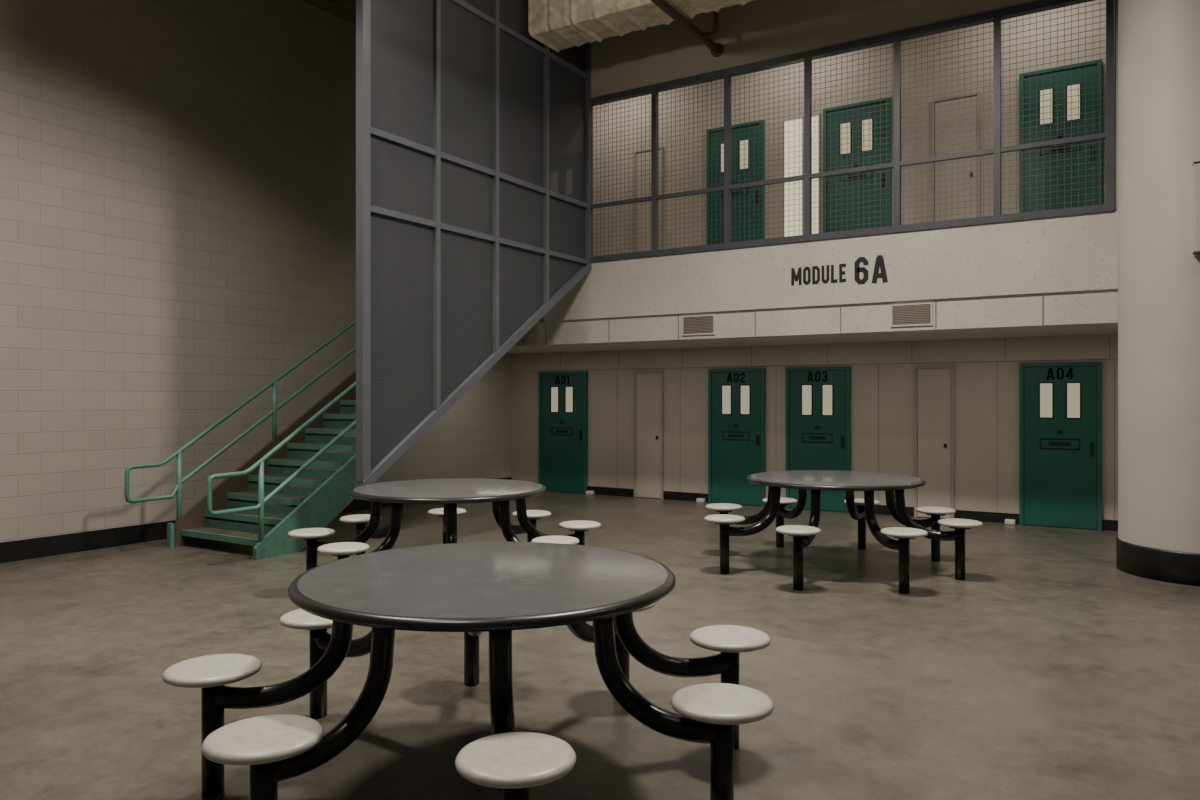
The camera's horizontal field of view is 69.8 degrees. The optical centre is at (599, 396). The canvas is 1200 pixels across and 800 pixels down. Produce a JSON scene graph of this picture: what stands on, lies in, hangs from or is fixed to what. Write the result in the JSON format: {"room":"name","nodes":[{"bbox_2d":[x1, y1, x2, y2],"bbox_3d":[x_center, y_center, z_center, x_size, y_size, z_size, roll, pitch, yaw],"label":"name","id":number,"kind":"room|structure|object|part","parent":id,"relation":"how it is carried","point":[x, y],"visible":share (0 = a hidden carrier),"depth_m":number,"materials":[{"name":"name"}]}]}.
{"room":"prison interior","nodes":[
{"label":"prison interior","id":0,"kind":"room"},
{"bbox_2d":[0,0,510,541],"bbox_3d":[-5.873,-1.830,8.550,0.200,6.900,16.330,0,0,32],"label":"wall","id":1,"kind":"structure","parent":0,"point":[178,177],"depth_m":9.86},
{"bbox_2d":[0,477,511,562],"bbox_3d":[-5.833,1.520,8.407,0.020,0.200,16.130,0,0,32],"label":"baseboard","id":2,"kind":"structure","parent":1,"relation":"attached to","point":[10,551],"depth_m":9.10,"materials":[{"name":"rubber"}]},
{"bbox_2d":[303,0,355,24],"bbox_3d":[0.243,-5.355,4.752,14.600,0.150,16.330,0,0,32],"label":"ceiling","id":3,"kind":"structure","parent":0,"point":[345,10],"depth_m":11.66,"materials":[{"name":"black"}]},
{"bbox_2d":[355,0,590,486],"bbox_3d":[-1.279,-2.164,10.318,0.120,6.228,4.202,0,0,32],"label":"screen","id":4,"kind":"object","parent":3,"relation":"attached to","point":[473,133],"visible":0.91,"depth_m":9.74,"materials":[{"name":"grey paint"}]},
{"bbox_2d":[528,0,754,51],"bbox_3d":[0.671,-4.909,10.236,3.260,0.740,0.721,0,0,32],"label":"duct","id":5,"kind":"object","parent":3,"relation":"hanging from","point":[559,25],"visible":0.98,"depth_m":10.48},
{"bbox_2d":[650,0,723,56],"bbox_3d":[-0.059,-4.828,8.394,0.314,0.902,6.200,0,0,32],"label":"pipe","id":6,"kind":"object","parent":3,"relation":"hanging from","point":[716,49],"visible":1,"depth_m":10.46,"materials":[{"name":"black metal"}]},
{"bbox_2d":[0,491,1199,799],"bbox_3d":[0.243,1.670,4.752,14.600,0.100,16.330,0,0,32],"label":"floor","id":7,"kind":"structure","parent":0,"point":[1052,670],"depth_m":5.00,"materials":[{"name":"concrete"}]},
{"bbox_2d":[125,319,355,559],"bbox_3d":[-2.760,-0.577,10.957,1.450,4.394,5.830,0,0,32],"label":"staircase","id":8,"kind":"structure","parent":7,"relation":"on","point":[243,494],"depth_m":9.52,"materials":[{"name":"green metal"}]},
{"bbox_3d":[-2.169,-0.552,10.591,0.053,4.345,5.830,0,0,32],"label":"handrail","id":9,"kind":"part","parent":8,"relation":"part of","materials":[{"name":"green metal"}]},
{"bbox_2d":[288,478,600,570],"bbox_3d":[-1.276,1.192,7.301,2.444,0.855,2.444,0,0,-34],"label":"table","id":10,"kind":"object","parent":7,"relation":"on","point":[450,492],"visible":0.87,"depth_m":7.04,"materials":[{"name":"metal"}]},
{"bbox_3d":[-2.374,1.122,7.084,0.374,0.044,0.374,0,0,34],"label":"seat","id":11,"kind":"part","parent":10,"relation":"part of","materials":[{"name":"white plastic"}]},
{"bbox_3d":[-1.899,1.122,6.370,0.374,0.044,0.374,0,0,34],"label":"seat","id":12,"kind":"part","parent":10,"relation":"part of","materials":[{"name":"white plastic"}]},
{"bbox_3d":[-2.206,1.122,7.924,0.374,0.044,0.374,0,0,34],"label":"seat","id":13,"kind":"part","parent":10,"relation":"part of","materials":[{"name":"white plastic"}]},
{"bbox_3d":[-1.492,1.122,8.399,0.374,0.044,0.374,0,0,34],"label":"seat","id":14,"kind":"part","parent":10,"relation":"part of","materials":[{"name":"white plastic"}]},
{"bbox_3d":[-0.652,1.122,8.231,0.374,0.044,0.374,0,0,34],"label":"seat","id":15,"kind":"part","parent":10,"relation":"part of","materials":[{"name":"white plastic"}]},
{"bbox_3d":[-0.345,1.122,6.677,0.374,0.044,0.374,0,0,34],"label":"seat","id":16,"kind":"part","parent":10,"relation":"part of","materials":[{"name":"white plastic"}]},
{"bbox_3d":[-0.177,1.122,7.517,0.374,0.044,0.374,0,0,34],"label":"seat","id":17,"kind":"part","parent":10,"relation":"part of","materials":[{"name":"white plastic"}]},
{"bbox_2d":[162,542,773,799],"bbox_3d":[-0.492,1.192,3.760,2.444,0.855,2.444,0,0,-34],"label":"table","id":18,"kind":"object","parent":7,"relation":"on","point":[472,588],"visible":1,"depth_m":3.33,"materials":[{"name":"metal"}]},
{"bbox_3d":[-1.588,1.122,3.528,0.374,0.044,0.374,0,0,33],"label":"seat","id":19,"kind":"part","parent":18,"relation":"part of","materials":[{"name":"white plastic"}]},
{"bbox_3d":[-1.103,1.122,2.822,0.374,0.044,0.374,0,0,33],"label":"seat","id":20,"kind":"part","parent":18,"relation":"part of","materials":[{"name":"white plastic"}]},
{"bbox_3d":[-1.431,1.122,4.371,0.374,0.044,0.374,0,0,33],"label":"seat","id":21,"kind":"part","parent":18,"relation":"part of","materials":[{"name":"white plastic"}]},
{"bbox_3d":[-0.492,1.216,3.760,2.248,0.809,2.248,0,0,-34],"label":"support frame","id":22,"kind":"part","parent":18,"relation":"part of","materials":[{"name":"black metal"}]},
{"bbox_3d":[-0.260,1.122,2.665,0.374,0.044,0.374,0,0,33],"label":"seat","id":23,"kind":"part","parent":18,"relation":"part of","materials":[{"name":"white plastic"}]},
{"bbox_3d":[0.118,1.122,4.699,0.374,0.044,0.374,0,0,33],"label":"seat","id":24,"kind":"part","parent":18,"relation":"part of","materials":[{"name":"white plastic"}]},
{"bbox_3d":[0.447,1.122,3.150,0.374,0.044,0.374,0,0,33],"label":"seat","id":25,"kind":"part","parent":18,"relation":"part of","materials":[{"name":"white plastic"}]},
{"bbox_3d":[0.604,1.122,3.993,0.374,0.044,0.374,0,0,33],"label":"seat","id":26,"kind":"part","parent":18,"relation":"part of","materials":[{"name":"white plastic"}]},
{"bbox_2d":[586,491,593,494],"bbox_3d":[-0.165,1.590,14.293,0.120,0.060,0.090,0,0,32],"label":"door stop","id":27,"kind":"object","parent":7,"relation":"on","point":[587,492],"visible":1,"depth_m":14.25,"materials":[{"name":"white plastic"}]},
{"bbox_2d":[696,498,704,502],"bbox_3d":[1.551,1.590,13.227,0.120,0.060,0.090,0,0,32],"label":"door stop","id":28,"kind":"object","parent":7,"relation":"on","point":[700,500],"visible":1,"depth_m":13.20,"materials":[{"name":"white plastic"}]},
{"bbox_2d":[704,470,982,593],"bbox_3d":[2.230,1.192,8.201,2.444,0.855,2.444,0,0,8],"label":"table","id":29,"kind":"object","parent":7,"relation":"on","point":[815,481],"visible":1,"depth_m":7.86,"materials":[{"name":"metal"}]},
{"bbox_3d":[1.261,1.122,8.763,0.374,0.044,0.374,0,0,30],"label":"seat","id":30,"kind":"part","parent":29,"relation":"part of","materials":[{"name":"white plastic"}]},
{"bbox_3d":[1.147,1.122,7.913,0.374,0.044,0.374,0,0,30],"label":"seat","id":31,"kind":"part","parent":29,"relation":"part of","materials":[{"name":"white plastic"}]},
{"bbox_3d":[1.943,1.122,9.283,0.374,0.044,0.374,0,0,30],"label":"seat","id":32,"kind":"part","parent":29,"relation":"part of","materials":[{"name":"white plastic"}]},
{"bbox_3d":[1.667,1.122,7.232,0.374,0.044,0.374,0,0,30],"label":"seat","id":33,"kind":"part","parent":29,"relation":"part of","materials":[{"name":"white plastic"}]},
{"bbox_3d":[2.792,1.122,9.169,0.374,0.044,0.374,0,0,30],"label":"seat","id":34,"kind":"part","parent":29,"relation":"part of","materials":[{"name":"white plastic"}]},
{"bbox_3d":[2.517,1.122,7.118,0.374,0.044,0.374,0,0,30],"label":"seat","id":35,"kind":"part","parent":29,"relation":"part of","materials":[{"name":"white plastic"}]},
{"bbox_3d":[3.312,1.122,8.488,0.374,0.044,0.374,0,0,30],"label":"seat","id":36,"kind":"part","parent":29,"relation":"part of","materials":[{"name":"white plastic"}]},
{"bbox_3d":[3.198,1.122,7.638,0.374,0.044,0.374,0,0,30],"label":"seat","id":37,"kind":"part","parent":29,"relation":"part of","materials":[{"name":"white plastic"}]},
{"bbox_2d":[1005,519,1015,524],"bbox_3d":[5.221,1.590,10.948,0.120,0.060,0.090,0,0,32],"label":"door stop","id":38,"kind":"object","parent":7,"relation":"on","point":[1007,521],"visible":1,"depth_m":10.92,"materials":[{"name":"white plastic"}]},
{"bbox_2d":[1116,0,1199,586],"bbox_3d":[5.498,-1.829,7.886,1.310,6.898,1.310,0,0,32],"label":"concrete column","id":39,"kind":"structure","parent":7,"relation":"on","point":[1158,538],"depth_m":7.59,"materials":[{"name":"paint"}]},
{"bbox_2d":[1192,161,1199,254],"bbox_3d":[5.234,-1.605,7.211,0.435,0.770,0.135,0,0,32],"label":"electrical box","id":40,"kind":"object","parent":39,"relation":"attached to","point":[1196,165],"visible":1,"depth_m":7.26,"materials":[{"name":"paint"}]},
{"bbox_2d":[509,0,1117,529],"bbox_3d":[4.572,-1.830,11.532,14.400,6.900,0.243,0,0,32],"label":"wall","id":41,"kind":"structure","parent":0,"point":[986,370],"depth_m":12.06,"materials":[{"name":"beige paint"}]},
{"bbox_2d":[542,375,582,492],"bbox_3d":[-0.628,0.620,14.636,0.870,2.000,0.055,0,0,32],"label":"leaf","id":42,"kind":"object","parent":41,"relation":"attached to","point":[562,455],"visible":0.83,"depth_m":14.61,"materials":[{"name":"green paint"}]},
{"bbox_2d":[551,386,558,412],"bbox_3d":[-0.772,0.043,14.690,0.170,0.455,0.016,0,0,32],"label":"window","id":43,"kind":"structure","parent":42,"relation":"attached to","point":[554,389],"depth_m":14.68,"materials":[{"name":"beige glass"}]},
{"bbox_2d":[555,375,568,383],"bbox_3d":[-0.645,-0.289,14.611,0.292,0.153,0.001,0,0,32],"label":"number","id":44,"kind":"object","parent":42,"relation":"attached to","point":[557,377],"visible":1,"depth_m":14.61,"materials":[{"name":"paint"}]},
{"bbox_2d":[551,421,581,439],"bbox_3d":[-0.570,0.564,14.559,0.620,0.308,0.025,0,0,32],"label":"hatch","id":45,"kind":"object","parent":42,"relation":"attached to","point":[562,422],"visible":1,"depth_m":14.60,"materials":[{"name":"green metal"}]},
{"bbox_2d":[565,386,573,412],"bbox_3d":[-0.517,0.043,14.531,0.170,0.455,0.016,0,0,32],"label":"window","id":46,"kind":"structure","parent":42,"relation":"attached to","point":[569,390],"depth_m":14.52,"materials":[{"name":"beige glass"}]},
{"bbox_2d":[539,371,587,493],"bbox_3d":[-0.632,0.595,14.630,0.970,2.050,0.070,0,0,32],"label":"frame","id":47,"kind":"object","parent":41,"relation":"attached to","point":[585,373],"visible":0.84,"depth_m":14.39,"materials":[{"name":"green paint"}]},
{"bbox_2d":[636,373,660,497],"bbox_3d":[0.775,0.615,13.768,0.450,1.990,0.050,0,0,32],"label":"leaf","id":48,"kind":"object","parent":41,"relation":"attached to","point":[648,385],"visible":1,"depth_m":13.77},
{"bbox_2d":[636,149,660,251],"bbox_3d":[0.775,-2.935,13.768,0.450,1.990,0.050,0,0,32],"label":"leaf","id":49,"kind":"object","parent":41,"relation":"attached to","point":[648,158],"visible":0.32,"depth_m":13.80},
{"bbox_2d":[634,370,663,498],"bbox_3d":[0.779,0.600,13.774,0.530,2.040,0.035,0,0,32],"label":"frame","id":50,"kind":"object","parent":41,"relation":"attached to","point":[662,371],"visible":1,"depth_m":13.64,"materials":[{"name":"beige metal"}]},
{"bbox_2d":[634,147,663,251],"bbox_3d":[0.779,-2.950,13.774,0.530,2.040,0.035,0,0,32],"label":"frame","id":51,"kind":"object","parent":41,"relation":"attached to","point":[639,151],"visible":0.57,"depth_m":13.79,"materials":[{"name":"beige metal"}]},
{"bbox_2d":[710,124,759,243],"bbox_3d":[2.044,-2.990,12.977,0.820,2.120,0.055,0,0,32],"label":"leaf","id":52,"kind":"object","parent":41,"relation":"attached to","point":[756,134],"visible":0.55,"depth_m":12.93,"materials":[{"name":"green paint"}]},
{"bbox_2d":[720,143,723,172],"bbox_3d":[1.900,-3.627,13.030,0.170,0.455,0.016,0,0,32],"label":"window","id":53,"kind":"structure","parent":52,"relation":"attached to","point":[721,144],"depth_m":13.05,"materials":[{"name":"beige glass"}]},
{"bbox_2d":[721,180,757,202],"bbox_3d":[2.091,-3.072,12.906,0.595,0.375,0.025,0,0,32],"label":"hatch","id":54,"kind":"object","parent":52,"relation":"attached to","point":[734,180],"visible":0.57,"depth_m":12.91,"materials":[{"name":"green metal"}]},
{"bbox_2d":[740,139,748,169],"bbox_3d":[2.155,-3.627,12.872,0.170,0.455,0.016,0,0,32],"label":"window","id":55,"kind":"structure","parent":52,"relation":"attached to","point":[746,140],"depth_m":12.87,"materials":[{"name":"beige glass"}]},
{"bbox_2d":[707,120,764,244],"bbox_3d":[2.040,-3.015,12.971,0.920,2.170,0.070,0,0,32],"label":"frame","id":56,"kind":"object","parent":41,"relation":"attached to","point":[762,133],"visible":0.63,"depth_m":12.74,"materials":[{"name":"green paint"}]},
{"bbox_2d":[712,372,760,505],"bbox_3d":[2.061,0.620,12.967,0.800,2.000,0.055,0,0,32],"label":"leaf","id":57,"kind":"object","parent":41,"relation":"attached to","point":[733,461],"visible":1,"depth_m":12.94,"materials":[{"name":"green paint"}]},
{"bbox_2d":[721,385,731,414],"bbox_3d":[1.917,0.043,13.020,0.170,0.455,0.016,0,0,32],"label":"window","id":58,"kind":"structure","parent":57,"relation":"attached to","point":[726,390],"depth_m":13.01,"materials":[{"name":"beige glass"}]},
{"bbox_2d":[727,373,744,382],"bbox_3d":[2.046,-0.289,12.940,0.297,0.153,0.001,0,0,32],"label":"number","id":59,"kind":"object","parent":57,"relation":"attached to","point":[729,374],"visible":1,"depth_m":12.94,"materials":[{"name":"paint"}]},
{"bbox_2d":[722,424,758,444],"bbox_3d":[2.104,0.564,12.899,0.585,0.308,0.025,0,0,32],"label":"hatch","id":60,"kind":"object","parent":57,"relation":"attached to","point":[735,425],"visible":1,"depth_m":12.92,"materials":[{"name":"green metal"}]},
{"bbox_2d":[740,385,750,414],"bbox_3d":[2.172,0.043,12.862,0.170,0.455,0.016,0,0,32],"label":"window","id":61,"kind":"structure","parent":57,"relation":"attached to","point":[745,390],"depth_m":12.85,"materials":[{"name":"beige glass"}]},
{"bbox_2d":[708,368,765,506],"bbox_3d":[2.057,0.595,12.960,0.900,2.050,0.070,0,0,32],"label":"frame","id":62,"kind":"object","parent":41,"relation":"attached to","point":[763,370],"visible":0.96,"depth_m":12.83,"materials":[{"name":"green paint"}]},
{"bbox_2d":[783,116,803,236],"bbox_3d":[2.815,-3.020,12.513,0.320,2.080,0.030,0,0,32],"label":"window","id":63,"kind":"structure","parent":41,"relation":"in","point":[791,202],"depth_m":12.50,"materials":[{"name":"beige glass"}]},
{"bbox_2d":[506,211,1117,353],"bbox_3d":[4.021,-1.325,10.646,14.400,1.130,1.930,0,0,32],"label":"balcony slab","id":64,"kind":"object","parent":41,"relation":"attached to","point":[1062,272],"visible":0.73,"depth_m":10.22,"materials":[{"name":"paint"}]},
{"bbox_2d":[588,341,693,345],"bbox_3d":[0.553,-0.756,12.075,1.600,0.008,0.180,0,0,32],"label":"light fixture","id":65,"kind":"object","parent":64,"relation":"attached to","point":[663,341],"visible":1,"depth_m":12.09,"materials":[{"name":"white plastic"}]},
{"bbox_2d":[682,314,714,335],"bbox_3d":[1.285,-0.940,11.234,0.470,0.260,0.018,0,0,32],"label":"air vent","id":66,"kind":"object","parent":64,"relation":"attached to","point":[692,324],"visible":1,"depth_m":11.23,"materials":[{"name":"metal"}]},
{"bbox_2d":[729,334,855,339],"bbox_3d":[2.422,-0.756,10.914,1.600,0.008,0.180,0,0,32],"label":"light fixture","id":67,"kind":"object","parent":64,"relation":"attached to","point":[846,334],"visible":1,"depth_m":10.87,"materials":[{"name":"white plastic"}]},
{"bbox_2d":[791,264,845,285],"bbox_3d":[2.629,-1.471,10.370,0.662,0.217,0.005,0,0,32],"label":"sign","id":68,"kind":"object","parent":64,"relation":"attached to","point":[795,277],"depth_m":10.38,"materials":[{"name":"paint"}]},
{"bbox_2d":[590,0,1113,261],"bbox_3d":[2.532,-3.043,10.470,6.398,2.304,0.100,0,0,32],"label":"frame","id":69,"kind":"object","parent":64,"relation":"on","point":[995,16],"visible":0.91,"depth_m":9.90,"materials":[{"name":"grey paint"}]},
{"bbox_2d":[591,0,1105,255],"bbox_3d":[2.531,-3.050,10.470,6.330,2.220,0.004,0,0,32],"label":"wire mesh","id":70,"kind":"object","parent":69,"relation":"attached to","point":[1071,15],"visible":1,"depth_m":10.01,"materials":[{"name":"grey metal"}]},
{"bbox_2d":[855,255,887,283],"bbox_3d":[3.167,-1.483,10.036,0.368,0.325,0.005,0,0,32],"label":"sign","id":71,"kind":"object","parent":64,"relation":"attached to","point":[879,261],"depth_m":10.02,"materials":[{"name":"paint"}]},
{"bbox_2d":[891,302,932,326],"bbox_3d":[3.557,-0.940,9.822,0.460,0.260,0.018,0,0,32],"label":"air vent","id":72,"kind":"object","parent":64,"relation":"attached to","point":[909,314],"visible":1,"depth_m":9.82,"materials":[{"name":"metal"}]},
{"bbox_2d":[904,326,1058,333],"bbox_3d":[4.291,-0.756,9.754,1.600,0.008,0.180,0,0,32],"label":"light fixture","id":73,"kind":"object","parent":64,"relation":"attached to","point":[1054,326],"visible":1,"depth_m":9.72,"materials":[{"name":"white plastic"}]},
{"bbox_2d":[812,113,820,233],"bbox_3d":[3.074,-3.020,12.352,0.190,2.080,0.030,0,0,32],"label":"window","id":74,"kind":"structure","parent":41,"relation":"in","point":[815,227],"depth_m":12.32,"materials":[{"name":"beige glass"}]},
{"bbox_2d":[789,370,845,511],"bbox_3d":[3.118,0.620,12.310,0.830,2.000,0.055,0,0,32],"label":"leaf","id":75,"kind":"object","parent":41,"relation":"attached to","point":[802,455],"visible":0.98,"depth_m":12.27,"materials":[{"name":"green paint"}]},
{"bbox_2d":[801,384,812,415],"bbox_3d":[2.975,0.043,12.363,0.170,0.455,0.016,0,0,32],"label":"window","id":76,"kind":"structure","parent":75,"relation":"attached to","point":[806,389],"depth_m":12.36,"materials":[{"name":"beige glass"}]},
{"bbox_2d":[807,371,826,381],"bbox_3d":[3.102,-0.289,12.284,0.295,0.153,0.001,0,0,32],"label":"number","id":77,"kind":"object","parent":75,"relation":"attached to","point":[825,372],"visible":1,"depth_m":12.29,"materials":[{"name":"paint"}]},
{"bbox_2d":[802,426,843,447],"bbox_3d":[3.168,0.564,12.238,0.600,0.308,0.025,0,0,32],"label":"hatch","id":78,"kind":"object","parent":75,"relation":"attached to","point":[816,427],"visible":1,"depth_m":12.25,"materials":[{"name":"green metal"}]},
{"bbox_2d":[822,384,833,415],"bbox_3d":[3.230,0.043,12.205,0.170,0.455,0.016,0,0,32],"label":"window","id":79,"kind":"structure","parent":75,"relation":"attached to","point":[827,389],"depth_m":12.20,"materials":[{"name":"beige glass"}]},
{"bbox_2d":[786,366,850,512],"bbox_3d":[3.114,0.595,12.303,0.930,2.050,0.070,0,0,32],"label":"frame","id":80,"kind":"object","parent":41,"relation":"attached to","point":[847,368],"visible":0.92,"depth_m":12.08,"materials":[{"name":"green paint"}]},
{"bbox_2d":[534,482,1117,530],"bbox_3d":[4.525,1.555,11.457,14.400,0.130,0.020,0,0,32],"label":"baseboard","id":81,"kind":"structure","parent":41,"relation":"attached to","point":[1109,525],"depth_m":11.80,"materials":[{"name":"rubber"}]},
{"bbox_2d":[827,102,885,231],"bbox_3d":[3.590,-2.990,12.017,0.840,2.120,0.055,0,0,32],"label":"leaf","id":82,"kind":"object","parent":41,"relation":"attached to","point":[834,225],"visible":0.6,"depth_m":12.00,"materials":[{"name":"green paint"}]},
{"bbox_2d":[839,121,851,155],"bbox_3d":[3.446,-3.627,12.070,0.170,0.455,0.016,0,0,32],"label":"window","id":83,"kind":"structure","parent":82,"relation":"attached to","point":[845,145],"depth_m":12.06,"materials":[{"name":"beige glass"}]},
{"bbox_2d":[840,163,884,186],"bbox_3d":[3.641,-3.072,11.944,0.605,0.375,0.025,0,0,32],"label":"hatch","id":84,"kind":"object","parent":82,"relation":"attached to","point":[857,164],"visible":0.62,"depth_m":11.96,"materials":[{"name":"green metal"}]},
{"bbox_2d":[861,118,873,151],"bbox_3d":[3.701,-3.627,11.912,0.170,0.455,0.016,0,0,32],"label":"window","id":85,"kind":"structure","parent":82,"relation":"attached to","point":[866,121],"depth_m":11.90,"materials":[{"name":"beige glass"}]},
{"bbox_2d":[823,97,891,232],"bbox_3d":[3.586,-3.015,12.011,0.940,2.170,0.070,0,0,32],"label":"frame","id":86,"kind":"object","parent":41,"relation":"attached to","point":[889,100],"visible":0.59,"depth_m":11.77,"materials":[{"name":"green paint"}]},
{"bbox_2d":[917,368,950,518],"bbox_3d":[4.458,0.615,11.481,0.420,1.990,0.050,0,0,32],"label":"leaf","id":87,"kind":"object","parent":41,"relation":"attached to","point":[933,385],"visible":0.89,"depth_m":11.48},
{"bbox_2d":[914,365,953,517],"bbox_3d":[4.462,0.600,11.487,0.500,2.040,0.035,0,0,32],"label":"frame","id":88,"kind":"object","parent":41,"relation":"attached to","point":[935,366],"visible":0.88,"depth_m":11.42,"materials":[{"name":"beige metal"}]},
{"bbox_2d":[931,91,979,221],"bbox_3d":[4.691,-2.950,11.345,0.600,2.040,0.035,0,0,32],"label":"frame","id":89,"kind":"object","parent":41,"relation":"attached to","point":[976,93],"visible":0.52,"depth_m":11.32,"materials":[{"name":"beige metal"}]},
{"bbox_2d":[935,95,976,220],"bbox_3d":[4.687,-2.935,11.339,0.520,1.990,0.050,0,0,32],"label":"leaf","id":90,"kind":"object","parent":41,"relation":"attached to","point":[973,180],"visible":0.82,"depth_m":11.32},
{"bbox_2d":[1024,366,1096,528],"bbox_3d":[5.720,0.620,10.694,0.805,2.000,0.055,0,0,32],"label":"leaf","id":91,"kind":"object","parent":41,"relation":"attached to","point":[1060,485],"visible":1,"depth_m":10.67,"materials":[{"name":"green paint"}]},
{"bbox_2d":[1039,382,1053,418],"bbox_3d":[5.576,0.043,10.747,0.170,0.455,0.016,0,0,32],"label":"window","id":92,"kind":"structure","parent":91,"relation":"attached to","point":[1046,389],"depth_m":10.74,"materials":[{"name":"beige glass"}]},
{"bbox_2d":[1046,367,1073,379],"bbox_3d":[5.705,-0.289,10.668,0.297,0.153,0.001,0,0,32],"label":"number","id":93,"kind":"object","parent":91,"relation":"attached to","point":[1050,369],"visible":1,"depth_m":10.67,"materials":[{"name":"paint"}]},
{"bbox_2d":[1040,430,1093,455],"bbox_3d":[5.764,0.564,10.626,0.588,0.308,0.025,0,0,32],"label":"hatch","id":94,"kind":"object","parent":91,"relation":"attached to","point":[1058,431],"visible":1,"depth_m":10.64,"materials":[{"name":"green metal"}]},
{"bbox_2d":[1066,382,1081,418],"bbox_3d":[5.831,0.043,10.589,0.170,0.455,0.016,0,0,32],"label":"window","id":95,"kind":"structure","parent":91,"relation":"attached to","point":[1073,389],"depth_m":10.58,"materials":[{"name":"beige glass"}]},
{"bbox_2d":[1024,65,1096,211],"bbox_3d":[5.720,-2.990,10.694,0.805,2.120,0.055,0,0,32],"label":"leaf","id":96,"kind":"object","parent":41,"relation":"attached to","point":[1032,124],"visible":0.64,"depth_m":10.67,"materials":[{"name":"green paint"}]},
{"bbox_2d":[1039,87,1053,125],"bbox_3d":[5.576,-3.627,10.747,0.170,0.455,0.016,0,0,32],"label":"window","id":97,"kind":"structure","parent":96,"relation":"attached to","point":[1047,90],"depth_m":10.74,"materials":[{"name":"beige glass"}]},
{"bbox_2d":[1040,134,1093,160],"bbox_3d":[5.764,-3.072,10.626,0.588,0.375,0.025,0,0,32],"label":"hatch","id":98,"kind":"object","parent":96,"relation":"attached to","point":[1066,147],"visible":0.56,"depth_m":10.63,"materials":[{"name":"green metal"}]},
{"bbox_2d":[1066,83,1081,121],"bbox_3d":[5.831,-3.627,10.589,0.170,0.455,0.016,0,0,32],"label":"window","id":99,"kind":"structure","parent":96,"relation":"attached to","point":[1074,86],"depth_m":10.58,"materials":[{"name":"beige glass"}]},
{"bbox_2d":[1019,362,1101,530],"bbox_3d":[5.716,0.595,10.688,0.905,2.050,0.070,0,0,32],"label":"frame","id":100,"kind":"object","parent":41,"relation":"attached to","point":[1051,364],"visible":1,"depth_m":10.64,"materials":[{"name":"green paint"}]},
{"bbox_2d":[1019,59,1101,212],"bbox_3d":[5.716,-3.015,10.688,0.905,2.170,0.070,0,0,32],"label":"frame","id":101,"kind":"object","parent":41,"relation":"attached to","point":[1098,63],"visible":0.65,"depth_m":10.64,"materials":[{"name":"green paint"}]},
{"bbox_2d":[591,0,1117,210],"bbox_3d":[3.565,-3.586,9.911,14.400,3.389,0.200,0,0,32],"label":"wall","id":102,"kind":"structure","parent":0,"point":[757,30],"depth_m":10.75,"materials":[{"name":"beige paint"}]}
]}

